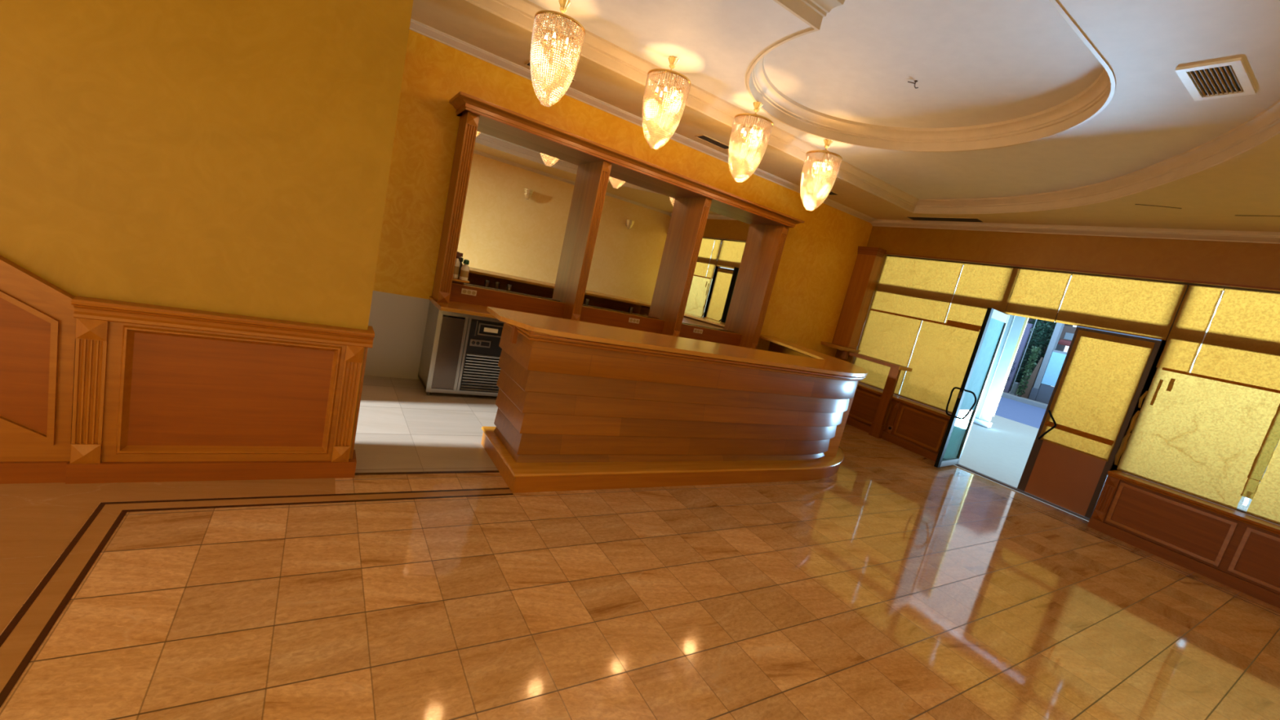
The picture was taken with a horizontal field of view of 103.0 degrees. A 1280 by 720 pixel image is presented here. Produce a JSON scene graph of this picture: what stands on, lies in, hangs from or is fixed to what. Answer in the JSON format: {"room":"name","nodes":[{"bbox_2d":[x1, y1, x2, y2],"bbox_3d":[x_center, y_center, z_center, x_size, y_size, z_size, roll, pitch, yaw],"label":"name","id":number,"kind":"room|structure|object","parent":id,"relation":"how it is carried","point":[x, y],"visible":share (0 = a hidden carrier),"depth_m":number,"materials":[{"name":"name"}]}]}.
{"room":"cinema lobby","nodes":[
{"label":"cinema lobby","id":0,"kind":"room"},
{"bbox_2d":[0,0,413,458],"bbox_3d":[-3.866,-1.265,1.258,5.865,3.410,0.150,7,11,-33],"label":"wall","id":1,"kind":"structure","parent":0,"point":[232,157],"depth_m":2.38,"materials":[{"name":"yellow paint"}]},
{"bbox_2d":[0,255,75,484],"bbox_3d":[-3.402,-0.634,1.618,2.257,2.284,0.048,7,11,-33],"label":"wainscot","id":2,"kind":"structure","parent":1,"relation":"attached to","point":[37,322],"depth_m":2.28,"materials":[{"name":"brown wood"}]},
{"bbox_2d":[65,296,374,484],"bbox_3d":[-2.147,0.194,2.713,1.195,0.895,0.216,7,11,-33],"label":"wainscot","id":3,"kind":"structure","parent":1,"relation":"attached to","point":[162,393],"depth_m":2.61,"materials":[{"name":"brown wood"}]},
{"bbox_2d":[355,470,499,475],"bbox_3d":[-1.353,0.737,3.330,0.930,0.004,0.024,7,11,-33],"label":"trim","id":4,"kind":"structure","parent":1,"relation":"attached to","point":[486,471],"depth_m":3.29,"materials":[{"name":"brown wood"}]},
{"bbox_2d":[353,375,497,472],"bbox_3d":[-2.783,0.352,3.656,10.600,0.001,2.180,7,11,-33],"label":"floor","id":5,"kind":"structure","parent":0,"point":[401,428],"depth_m":3.99,"materials":[{"name":"tile"}]},
{"bbox_2d":[417,300,503,396],"bbox_3d":[-1.467,-0.057,5.319,1.420,0.836,0.521,7,11,-33],"label":"fridge","id":6,"kind":"object","parent":5,"relation":"on","point":[460,354],"visible":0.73,"depth_m":4.89,"materials":[{"name":"silver metal"}]},
{"bbox_2d":[364,29,872,379],"bbox_3d":[-1.884,-1.589,5.002,13.170,3.700,0.120,7,11,-33],"label":"wall","id":7,"kind":"structure","parent":0,"point":[818,259],"depth_m":5.05,"materials":[{"name":"paint"}]},
{"bbox_2d":[429,91,804,349],"bbox_3d":[0.042,-1.210,5.846,4.475,1.877,0.630,7,11,-33],"label":"frame","id":8,"kind":"object","parent":7,"relation":"attached to","point":[547,220],"visible":0.95,"depth_m":5.66,"materials":[{"name":"brown wood"}]},
{"bbox_2d":[452,278,469,284],"bbox_3d":[-1.815,-0.783,5.075,0.196,0.052,0.200,7,11,-33],"label":"shelf","id":9,"kind":"object","parent":8,"relation":"on","point":[454,280],"visible":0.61,"depth_m":5.04,"materials":[{"name":"brown wood"}]},
{"bbox_2d":[453,252,462,278],"bbox_3d":[-1.820,-0.939,5.048,0.081,0.255,0.073,7,11,-33],"label":"bottle","id":10,"kind":"object","parent":9,"relation":"on","point":[459,255],"visible":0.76,"depth_m":5.03,"materials":[{"name":"white plastic"}]},
{"bbox_2d":[459,259,469,280],"bbox_3d":[-1.737,-0.895,5.052,0.081,0.205,0.081,7,11,-33],"label":"bottle","id":11,"kind":"object","parent":9,"relation":"on","point":[464,270],"visible":1,"depth_m":5.03,"materials":[{"name":"white plastic"}]},
{"bbox_2d":[429,296,497,319],"bbox_3d":[-0.154,-0.324,6.001,4.306,0.036,0.630,7,11,-33],"label":"countertop","id":12,"kind":"structure","parent":8,"relation":"on","point":[453,306],"depth_m":4.80,"materials":[{"name":"brown wood"}]},
{"bbox_2d":[461,288,476,296],"bbox_3d":[-1.735,-0.689,5.168,0.148,0.054,0.012,7,11,-33],"label":"power socket","id":13,"kind":"object","parent":8,"relation":"attached to","point":[466,291],"visible":1,"depth_m":5.16,"materials":[{"name":"beige plastic"}]},
{"bbox_2d":[453,123,590,302],"bbox_3d":[-1.268,-1.403,5.354,1.286,1.700,0.012,7,11,-33],"label":"mirror","id":14,"kind":"object","parent":8,"relation":"on","point":[524,201],"depth_m":5.33,"materials":[{"name":"mirror"}]},
{"bbox_2d":[628,317,639,324],"bbox_3d":[-0.071,-0.482,6.254,0.148,0.054,0.012,7,11,-33],"label":"power socket","id":15,"kind":"object","parent":8,"relation":"attached to","point":[630,320],"visible":1,"depth_m":6.25,"materials":[{"name":"beige plastic"}]},
{"bbox_2d":[582,169,689,319],"bbox_3d":[-0.110,-1.262,6.108,1.292,1.700,0.012,7,11,-33],"label":"mirror","id":16,"kind":"object","parent":8,"relation":"on","point":[642,224],"depth_m":6.11,"materials":[{"name":"mirror"}]},
{"bbox_2d":[693,328,702,333],"bbox_3d":[0.778,-0.387,6.804,0.148,0.054,0.012,7,11,-33],"label":"power socket","id":17,"kind":"object","parent":8,"relation":"attached to","point":[696,331],"visible":1,"depth_m":6.80,"materials":[{"name":"beige plastic"}]},
{"bbox_2d":[681,205,766,333],"bbox_3d":[1.033,-1.124,6.853,1.262,1.700,0.012,7,11,-33],"label":"mirror","id":18,"kind":"object","parent":8,"relation":"on","point":[731,245],"depth_m":6.89,"materials":[{"name":"mirror"}]},
{"bbox_2d":[409,18,875,222],"bbox_3d":[-1.613,-2.856,4.637,12.970,0.055,0.108,7,11,-33],"label":"trim","id":19,"kind":"structure","parent":7,"relation":"attached to","point":[418,27],"depth_m":5.37,"materials":[{"name":"paint"}]},
{"bbox_2d":[821,341,860,359],"bbox_3d":[3.228,-0.145,8.253,0.455,0.178,0.430,7,11,-33],"label":"corner shelf","id":20,"kind":"object","parent":7,"relation":"attached to","point":[846,350],"visible":0.99,"depth_m":8.11,"materials":[{"name":"brown wood"}]},
{"bbox_2d":[0,423,1279,719],"bbox_3d":[-0.821,0.950,2.806,13.070,0.001,5.870,7,11,-33],"label":"floor","id":21,"kind":"structure","parent":0,"point":[893,584],"depth_m":2.52,"materials":[{"name":"tile"}]},
{"bbox_2d":[0,478,335,634],"bbox_3d":[-3.293,0.865,-0.078,5.800,0.001,3.660,7,11,-33],"label":"floor border","id":22,"kind":"structure","parent":21,"relation":"on","point":[38,521],"depth_m":2.22,"materials":[{"name":"stone"}]},
{"bbox_2d":[0,487,511,693],"bbox_3d":[-0.786,1.188,1.433,1.895,0.001,3.410,7,11,-33],"label":"trim","id":23,"kind":"structure","parent":21,"relation":"on","point":[18,643],"depth_m":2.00,"materials":[{"name":"stone"}]},
{"bbox_2d":[0,493,513,707],"bbox_3d":[-0.741,1.200,1.425,1.825,0.001,3.345,7,11,-33],"label":"trim","id":24,"kind":"structure","parent":21,"relation":"on","point":[27,659],"depth_m":1.94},
{"bbox_2d":[480,306,867,493],"bbox_3d":[0.992,0.399,5.197,1.970,1.090,5.348,19,11,34],"label":"bar counter","id":25,"kind":"object","parent":21,"relation":"on","point":[581,405],"depth_m":3.87,"materials":[{"name":"brown wood"}]},
{"bbox_2d":[486,306,867,377],"bbox_3d":[1.117,-0.110,5.114,1.927,0.030,5.315,19,11,34],"label":"countertop","id":26,"kind":"structure","parent":25,"relation":"on","point":[823,363],"depth_m":4.00,"materials":[{"name":"brown wood"}]},
{"bbox_2d":[848,351,912,438],"bbox_3d":[3.544,0.531,7.862,0.317,1.104,0.870,7,11,-33],"label":"table","id":27,"kind":"object","parent":21,"relation":"on","point":[877,428],"visible":1,"depth_m":7.50,"materials":[{"name":"brown wood"}]},
{"bbox_2d":[1007,495,1279,613],"bbox_3d":[5.027,1.953,4.856,0.010,0.001,2.780,7,11,-33],"label":"trim","id":28,"kind":"structure","parent":21,"relation":"on","point":[1007,495],"depth_m":4.92,"materials":[{"name":"brown wood"}]},
{"bbox_2d":[1017,502,1279,616],"bbox_3d":[4.992,1.964,4.747,0.015,0.001,2.630,7,11,-33],"label":"trim","id":29,"kind":"structure","parent":21,"relation":"on","point":[1018,502],"depth_m":4.82,"materials":[{"name":"brown wood"}]},
{"bbox_2d":[410,0,1279,231],"bbox_3d":[-0.150,-2.147,2.258,12.970,0.001,5.870,7,11,-33],"label":"crown molding","id":30,"kind":"structure","parent":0,"point":[1247,184],"depth_m":4.64,"materials":[{"name":"paint"}]},
{"bbox_2d":[524,61,575,82],"bbox_3d":[-0.855,-2.745,4.862,0.460,0.006,0.160,7,11,-33],"label":"ceiling vent","id":31,"kind":"object","parent":30,"relation":"in","point":[527,64],"visible":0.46,"depth_m":4.81,"materials":[{"name":"paint"}]},
{"bbox_2d":[695,134,728,149],"bbox_3d":[0.864,-2.523,5.901,0.460,0.006,0.160,7,11,-33],"label":"ceiling vent","id":32,"kind":"object","parent":30,"relation":"in","point":[705,138],"visible":0.81,"depth_m":5.89,"materials":[{"name":"metal"}]},
{"bbox_2d":[808,185,839,195],"bbox_3d":[2.520,-2.321,6.968,0.460,0.006,0.180,7,11,-33],"label":"ceiling vent","id":33,"kind":"object","parent":30,"relation":"in","point":[831,193],"visible":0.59,"depth_m":7.02,"materials":[{"name":"paint"}]},
{"bbox_2d":[464,0,1279,213],"bbox_3d":[1.026,-2.091,2.997,9.143,0.175,3.930,7,11,-33],"label":"trim","id":34,"kind":"structure","parent":30,"relation":"attached to","point":[1265,125],"depth_m":4.64,"materials":[{"name":"paint"}]},
{"bbox_2d":[905,216,985,222],"bbox_3d":[4.199,-1.947,7.046,0.220,0.006,1.000,7,11,-33],"label":"ceiling vent","id":35,"kind":"object","parent":30,"relation":"in","point":[913,218],"visible":1,"depth_m":7.00,"materials":[{"name":"paint"}]},
{"bbox_2d":[1134,204,1181,208],"bbox_3d":[4.776,-1.418,4.693,0.322,0.006,0.012,19,11,30],"label":"ceiling vent","id":36,"kind":"object","parent":30,"relation":"attached to","point":[1135,204],"depth_m":4.69,"materials":[{"name":"black metal"}]},
{"bbox_2d":[1235,214,1279,216],"bbox_3d":[5.469,-1.163,4.131,0.015,0.006,0.870,7,11,-33],"label":"ceiling vent","id":37,"kind":"object","parent":30,"relation":"attached to","point":[1235,215],"depth_m":4.35,"materials":[{"name":"black metal"}]},
{"bbox_2d":[528,0,1279,199],"bbox_3d":[1.045,-2.175,2.983,9.143,0.001,3.930,7,11,-33],"label":"ceiling","id":38,"kind":"structure","parent":0,"point":[1151,117],"depth_m":3.69,"materials":[{"name":"paint"}]},
{"bbox_2d":[529,0,585,106],"bbox_3d":[-0.644,-2.323,3.860,0.383,0.749,0.383,4,13,-42],"label":"chandelier","id":39,"kind":"object","parent":38,"relation":"hanging from","point":[549,96],"visible":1,"depth_m":3.77,"materials":[{"name":"glass"}]},
{"bbox_2d":[641,56,691,149],"bbox_3d":[0.207,-2.220,4.414,0.383,0.749,0.383,9,10,-23],"label":"chandelier","id":40,"kind":"object","parent":38,"relation":"hanging from","point":[664,136],"visible":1,"depth_m":4.33,"materials":[{"name":"gold glass"}]},
{"bbox_2d":[728,101,773,182],"bbox_3d":[1.057,-2.117,4.968,0.383,0.749,0.383,4,13,-42],"label":"chandelier","id":41,"kind":"object","parent":38,"relation":"hanging from","point":[733,156],"visible":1,"depth_m":4.88,"materials":[{"name":"gold glass"}]},
{"bbox_2d":[800,138,842,211],"bbox_3d":[1.949,-2.009,5.549,0.383,0.749,0.383,9,10,-23],"label":"chandelier","id":42,"kind":"object","parent":38,"relation":"hanging from","point":[810,202],"visible":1,"depth_m":5.47,"materials":[{"name":"gold glass"}]},
{"bbox_2d":[746,0,1115,151],"bbox_3d":[0.322,-2.430,2.945,6.889,0.198,2.664,7,11,-33],"label":"trim","id":43,"kind":"structure","parent":38,"relation":"attached to","point":[1068,115],"depth_m":4.68,"materials":[{"name":"paint"}]},
{"bbox_2d":[1174,57,1257,101],"bbox_3d":[3.365,-1.629,2.972,0.470,0.016,0.257,7,11,-33],"label":"ceiling vent","id":44,"kind":"object","parent":38,"relation":"in","point":[1231,77],"visible":1,"depth_m":2.96,"materials":[{"name":"white metal"}]},
{"bbox_2d":[763,0,1103,128],"bbox_3d":[0.344,-2.525,2.929,6.845,0.001,2.620,7,11,-33],"label":"ceiling","id":45,"kind":"structure","parent":0,"point":[972,62],"depth_m":3.84,"materials":[{"name":"paint"}]},
{"bbox_2d":[907,80,918,88],"bbox_3d":[2.251,-2.270,4.188,0.096,0.054,0.030,13,9,3],"label":"ceiling hook","id":46,"kind":"object","parent":45,"relation":"attached to","point":[915,81],"visible":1,"depth_m":4.19,"materials":[{"name":"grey metal"}]},
{"bbox_2d":[835,226,1279,364],"bbox_3d":[4.983,0.064,6.094,0.200,3.215,5.870,7,11,-33],"label":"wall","id":47,"kind":"structure","parent":0,"point":[1247,264],"depth_m":5.80,"materials":[{"name":"brown paint"}]},
{"bbox_2d":[831,246,886,348],"bbox_3d":[3.508,-0.998,8.196,0.222,1.600,0.372,7,11,-33],"label":"pilaster","id":48,"kind":"object","parent":47,"relation":"attached to","point":[868,260],"visible":0.99,"depth_m":8.14,"materials":[{"name":"brown wood"}]},
{"bbox_2d":[845,382,951,461],"bbox_3d":[3.646,0.806,7.764,0.303,0.652,2.145,7,11,-33],"label":"wainscot","id":49,"kind":"structure","parent":47,"relation":"attached to","point":[920,428],"depth_m":7.32,"materials":[{"name":"brown wood"}]},
{"bbox_2d":[887,425,893,431],"bbox_3d":[3.676,1.002,7.483,0.014,0.070,0.070,7,11,-33],"label":"power socket","id":50,"kind":"object","parent":49,"relation":"attached to","point":[890,427],"visible":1,"depth_m":7.47,"materials":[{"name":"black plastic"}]},
{"bbox_2d":[898,320,979,413],"bbox_3d":[4.275,0.095,7.160,0.018,1.175,1.033,7,11,-33],"label":"paper sheet","id":51,"kind":"object","parent":47,"relation":"attached to","point":[940,357],"depth_m":7.22,"materials":[{"name":"yellow paper"}]},
{"bbox_2d":[954,306,1170,520],"bbox_3d":[4.996,0.337,6.139,0.075,2.680,1.680,7,11,-33],"label":"door frame","id":52,"kind":"structure","parent":47,"relation":"in","point":[1149,382],"depth_m":5.86,"materials":[{"name":"brown metal"}]},
{"bbox_2d":[933,307,1009,467],"bbox_3d":[4.278,0.398,6.507,0.736,2.065,0.302,7,11,-33],"label":"door","id":53,"kind":"structure","parent":52,"relation":"attached to","point":[994,323],"depth_m":6.48,"materials":[{"name":"clear glass"}]},
{"bbox_2d":[1017,326,1160,518],"bbox_3d":[5.074,0.694,5.838,0.135,2.065,0.738,7,11,-33],"label":"door","id":54,"kind":"structure","parent":52,"relation":"attached to","point":[1073,481],"depth_m":5.91,"materials":[{"name":"brown metal"}]},
{"bbox_2d":[1039,329,1155,461],"bbox_3d":[5.148,0.384,5.788,0.016,1.360,0.671,7,11,-33],"label":"paper sheet","id":55,"kind":"object","parent":54,"relation":"attached to","point":[1102,373],"depth_m":5.77,"materials":[{"name":"yellow paper"}]},
{"bbox_2d":[1114,432,1130,465],"bbox_3d":[5.213,0.960,5.507,0.044,0.384,0.039,17,10,25],"label":"paper scrap","id":56,"kind":"object","parent":54,"relation":"attached to","point":[1124,442],"visible":1,"depth_m":5.50,"materials":[{"name":"brown paper"}]},
{"bbox_2d":[859,254,1279,413],"bbox_3d":[5.119,0.047,5.990,0.070,2.140,5.570,7,11,-33],"label":"window","id":57,"kind":"structure","parent":47,"relation":"in","point":[1020,268],"depth_m":5.88,"materials":[{"name":"brown wood"}]},
{"bbox_2d":[853,310,922,395],"bbox_3d":[3.799,-0.144,7.929,0.013,1.175,0.879,7,11,-33],"label":"paper sheet","id":58,"kind":"object","parent":57,"relation":"attached to","point":[891,338],"visible":0.78,"depth_m":7.91,"materials":[{"name":"yellow paper"}]},
{"bbox_2d":[870,308,979,331],"bbox_3d":[4.126,-0.602,7.498,0.001,0.030,1.655,7,11,-33],"label":"tape strip","id":59,"kind":"object","parent":58,"relation":"attached to","point":[872,309],"visible":1,"depth_m":7.41,"materials":[{"name":"brown"}]},
{"bbox_2d":[870,256,964,322],"bbox_3d":[4.107,-1.082,7.635,0.010,0.860,1.194,7,11,-33],"label":"paper sheet","id":60,"kind":"object","parent":57,"relation":"attached to","point":[925,289],"visible":1,"depth_m":7.59,"materials":[{"name":"yellow paper"}]},
{"bbox_2d":[944,266,963,323],"bbox_3d":[4.409,-0.920,7.151,0.001,0.830,0.031,7,11,-33],"label":"strip","id":61,"kind":"object","parent":57,"relation":"attached to","point":[962,267],"visible":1,"depth_m":7.15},
{"bbox_2d":[945,263,1019,330],"bbox_3d":[4.580,-0.841,6.853,0.017,0.860,0.695,7,11,-33],"label":"paper sheet","id":62,"kind":"object","parent":57,"relation":"attached to","point":[980,287],"depth_m":6.87,"materials":[{"name":"yellow paper"}]},
{"bbox_2d":[1004,268,1071,321],"bbox_3d":[4.929,-0.812,6.322,0.002,0.590,0.548,7,11,-33],"label":"paper sheet","id":63,"kind":"object","parent":57,"relation":"attached to","point":[1039,295],"visible":0.99,"depth_m":6.31,"materials":[{"name":"yellow paper"}]},
{"bbox_2d":[1057,275,1071,311],"bbox_3d":[5.080,-0.785,6.095,0.001,0.450,0.033,7,11,-33],"label":"strip","id":64,"kind":"object","parent":57,"relation":"attached to","point":[1071,276],"visible":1,"depth_m":6.09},
{"bbox_2d":[1054,273,1187,340],"bbox_3d":[5.319,-0.615,5.687,0.009,0.590,0.989,7,11,-33],"label":"paper sheet","id":65,"kind":"object","parent":57,"relation":"attached to","point":[1145,308],"visible":1,"depth_m":5.64,"materials":[{"name":"yellow paper"}]},
{"bbox_2d":[1155,284,1223,372],"bbox_3d":[5.604,-0.315,5.195,0.004,0.880,0.251,7,11,-33],"label":"paper sheet","id":66,"kind":"object","parent":57,"relation":"attached to","point":[1196,312],"visible":1,"depth_m":5.19,"materials":[{"name":"yellow paper"}]},
{"bbox_2d":[1189,290,1223,372],"bbox_3d":[5.668,-0.279,5.099,0.001,0.840,0.033,7,11,-33],"label":"strip","id":67,"kind":"object","parent":57,"relation":"attached to","point":[1219,301],"visible":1,"depth_m":5.09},
{"bbox_2d":[1190,288,1279,390],"bbox_3d":[6.136,-0.046,4.326,0.003,0.880,1.852,7,11,-33],"label":"paper sheet","id":68,"kind":"object","parent":57,"relation":"attached to","point":[1241,344],"visible":1,"depth_m":4.88,"materials":[{"name":"yellow paper"}]},
{"bbox_2d":[871,219,1279,244],"bbox_3d":[5.202,-1.457,5.757,0.108,0.085,5.870,7,11,-33],"label":"trim","id":69,"kind":"structure","parent":47,"relation":"attached to","point":[1256,237],"depth_m":5.72,"materials":[{"name":"paint"}]},
{"bbox_2d":[884,253,1279,291],"bbox_3d":[5.232,-0.966,5.709,0.032,0.020,5.510,7,11,-33],"label":"trim","id":70,"kind":"structure","parent":47,"relation":"attached to","point":[902,255],"depth_m":5.69,"materials":[{"name":"brown wood"}]},
{"bbox_2d":[1126,410,1140,433],"bbox_3d":[5.279,0.667,5.449,0.031,0.274,0.045,15,10,11],"label":"paper scrap","id":71,"kind":"object","parent":47,"relation":"attached to","point":[1134,418],"visible":1,"depth_m":5.44,"materials":[{"name":"brown paper"}]},
{"bbox_2d":[1137,391,1148,408],"bbox_3d":[5.342,0.417,5.415,0.038,0.194,0.029,14,9,8],"label":"paper scrap","id":72,"kind":"object","parent":47,"relation":"attached to","point":[1144,395],"visible":1,"depth_m":5.41,"materials":[{"name":"brown paper"}]},
{"bbox_2d":[1087,470,1279,608],"bbox_3d":[5.545,1.766,4.670,0.303,0.652,2.085,7,11,-33],"label":"wainscot","id":73,"kind":"structure","parent":47,"relation":"attached to","point":[1237,550],"depth_m":4.88,"materials":[{"name":"brown wood"}]},
{"bbox_2d":[1109,287,1279,524],"bbox_3d":[5.984,0.504,4.587,0.060,2.100,2.150,7,11,-33],"label":"window","id":74,"kind":"structure","parent":47,"relation":"in","point":[1171,328],"depth_m":5.40,"materials":[{"name":"brown wood"}]},
{"bbox_2d":[1116,367,1279,509],"bbox_3d":[5.559,0.755,5.060,0.018,1.155,0.955,7,11,-33],"label":"paper sheet","id":75,"kind":"object","parent":47,"relation":"attached to","point":[1202,437],"depth_m":5.03,"materials":[{"name":"yellow paper"}]},
{"bbox_2d":[1162,367,1279,393],"bbox_3d":[5.978,0.351,4.476,0.001,0.028,2.052,7,11,-33],"label":"tape strip","id":76,"kind":"object","parent":75,"relation":"attached to","point":[1163,368],"visible":1,"depth_m":4.96,"materials":[{"name":"brown wood"}]},
{"bbox_2d":[1242,439,1279,524],"bbox_3d":[6.077,1.017,4.218,0.012,1.155,1.191,7,11,-33],"label":"paper sheet","id":77,"kind":"object","parent":47,"relation":"attached to","point":[1265,503],"depth_m":4.66,"materials":[{"name":"yellow paper"}]},
{"label":"outside","id":78,"kind":"structure","parent":0,"visible":0},
{"bbox_2d":[1000,391,1268,472],"bbox_3d":[19.365,2.341,22.321,7.000,0.240,36.000,7,11,-33],"label":"kerb","id":79,"kind":"object","parent":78,"point":[1004,394],"depth_m":21.28,"materials":[{"name":"concrete"}]},
{"bbox_2d":[1010,382,1019,395],"bbox_3d":[16.513,1.255,22.394,0.195,0.560,0.120,7,11,-33],"label":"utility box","id":80,"kind":"object","parent":79,"relation":"on","point":[1015,387],"visible":0.96,"depth_m":22.34,"materials":[{"name":"grey metal"}]},
{"bbox_2d":[1003,323,1033,392],"bbox_3d":[16.624,-0.091,22.475,0.134,3.130,0.290,7,11,-33],"label":"column","id":81,"kind":"structure","parent":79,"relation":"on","point":[1027,331],"depth_m":22.39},
{"bbox_2d":[1009,319,1037,394],"bbox_3d":[16.691,-0.196,22.174,0.070,3.500,0.120,7,11,-33],"label":"pole","id":82,"kind":"object","parent":79,"relation":"on","point":[1036,319],"visible":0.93,"depth_m":22.14,"materials":[{"name":"grey metal"}]},
{"bbox_2d":[1016,346,1040,396],"bbox_3d":[16.628,0.511,21.802,0.418,2.278,0.409,19,11,33],"label":"tree","id":83,"kind":"object","parent":79,"relation":"on","point":[1035,349],"visible":1,"depth_m":21.77,"materials":[{"name":"green plant"}]},
{"bbox_2d":[1008,318,1052,391],"bbox_3d":[17.376,-0.462,22.665,0.748,4.199,0.898,7,11,-33],"label":"hedge","id":84,"kind":"object","parent":79,"relation":"on","point":[1039,323],"visible":0.47,"depth_m":22.51,"materials":[{"name":"green plant"}]},
{"bbox_2d":[1021,357,1044,398],"bbox_3d":[16.951,0.744,22.043,0.250,1.850,0.400,7,11,-33],"label":"bank","id":85,"kind":"object","parent":79,"relation":"on","point":[1033,375],"visible":0.76,"depth_m":21.90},
{"bbox_2d":[1029,321,1060,376],"bbox_3d":[18.149,-0.413,22.859,0.860,4.384,0.905,18,11,30],"label":"tree","id":86,"kind":"object","parent":79,"relation":"on","point":[1051,330],"visible":0.16,"depth_m":22.69,"materials":[{"name":"green plant"}]},
{"bbox_2d":[1028,322,1064,400],"bbox_3d":[17.280,-0.013,21.586,0.290,3.600,0.240,7,11,-33],"label":"gate pier","id":87,"kind":"structure","parent":79,"relation":"on","point":[1059,327],"depth_m":21.51,"materials":[{"name":"grey concrete"}]},
{"bbox_2d":[1035,349,1066,404],"bbox_3d":[17.444,0.783,21.223,0.310,2.260,0.930,7,11,-33],"label":"board","id":88,"kind":"object","parent":79,"relation":"on","point":[1057,358],"visible":0.57,"depth_m":21.33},
{"bbox_2d":[1017,317,1279,449],"bbox_3d":[20.574,-1.041,22.014,2.000,6.900,28.000,7,11,-33],"label":"building","id":89,"kind":"structure","parent":79,"relation":"on","point":[1068,331],"depth_m":22.99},
{"bbox_2d":[1059,325,1076,341],"bbox_3d":[19.619,-1.084,22.659,0.100,0.650,1.450,7,11,-33],"label":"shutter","id":90,"kind":"object","parent":89,"relation":"hanging from","point":[1068,332],"depth_m":22.99,"materials":[{"name":"grey"}]},
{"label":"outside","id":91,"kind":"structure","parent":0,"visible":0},
{"bbox_2d":[953,414,1252,521],"bbox_3d":[5.926,0.953,12.428,8.430,0.110,30.000,7,11,-33],"label":"pavement","id":92,"kind":"structure","parent":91,"point":[1001,452],"depth_m":8.89,"materials":[{"name":"concrete"}]},
{"bbox_2d":[972,315,1028,428],"bbox_3d":[8.051,-0.569,11.042,0.160,4.210,0.455,7,11,-33],"label":"pillar","id":93,"kind":"structure","parent":92,"relation":"on","point":[1015,326],"depth_m":11.10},
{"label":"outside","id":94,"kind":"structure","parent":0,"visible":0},
{"bbox_2d":[995,396,1264,484],"bbox_3d":[12.678,1.611,17.990,9.000,0.080,36.000,7,11,-33],"label":"road","id":95,"kind":"structure","parent":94,"point":[1018,411],"depth_m":16.91,"materials":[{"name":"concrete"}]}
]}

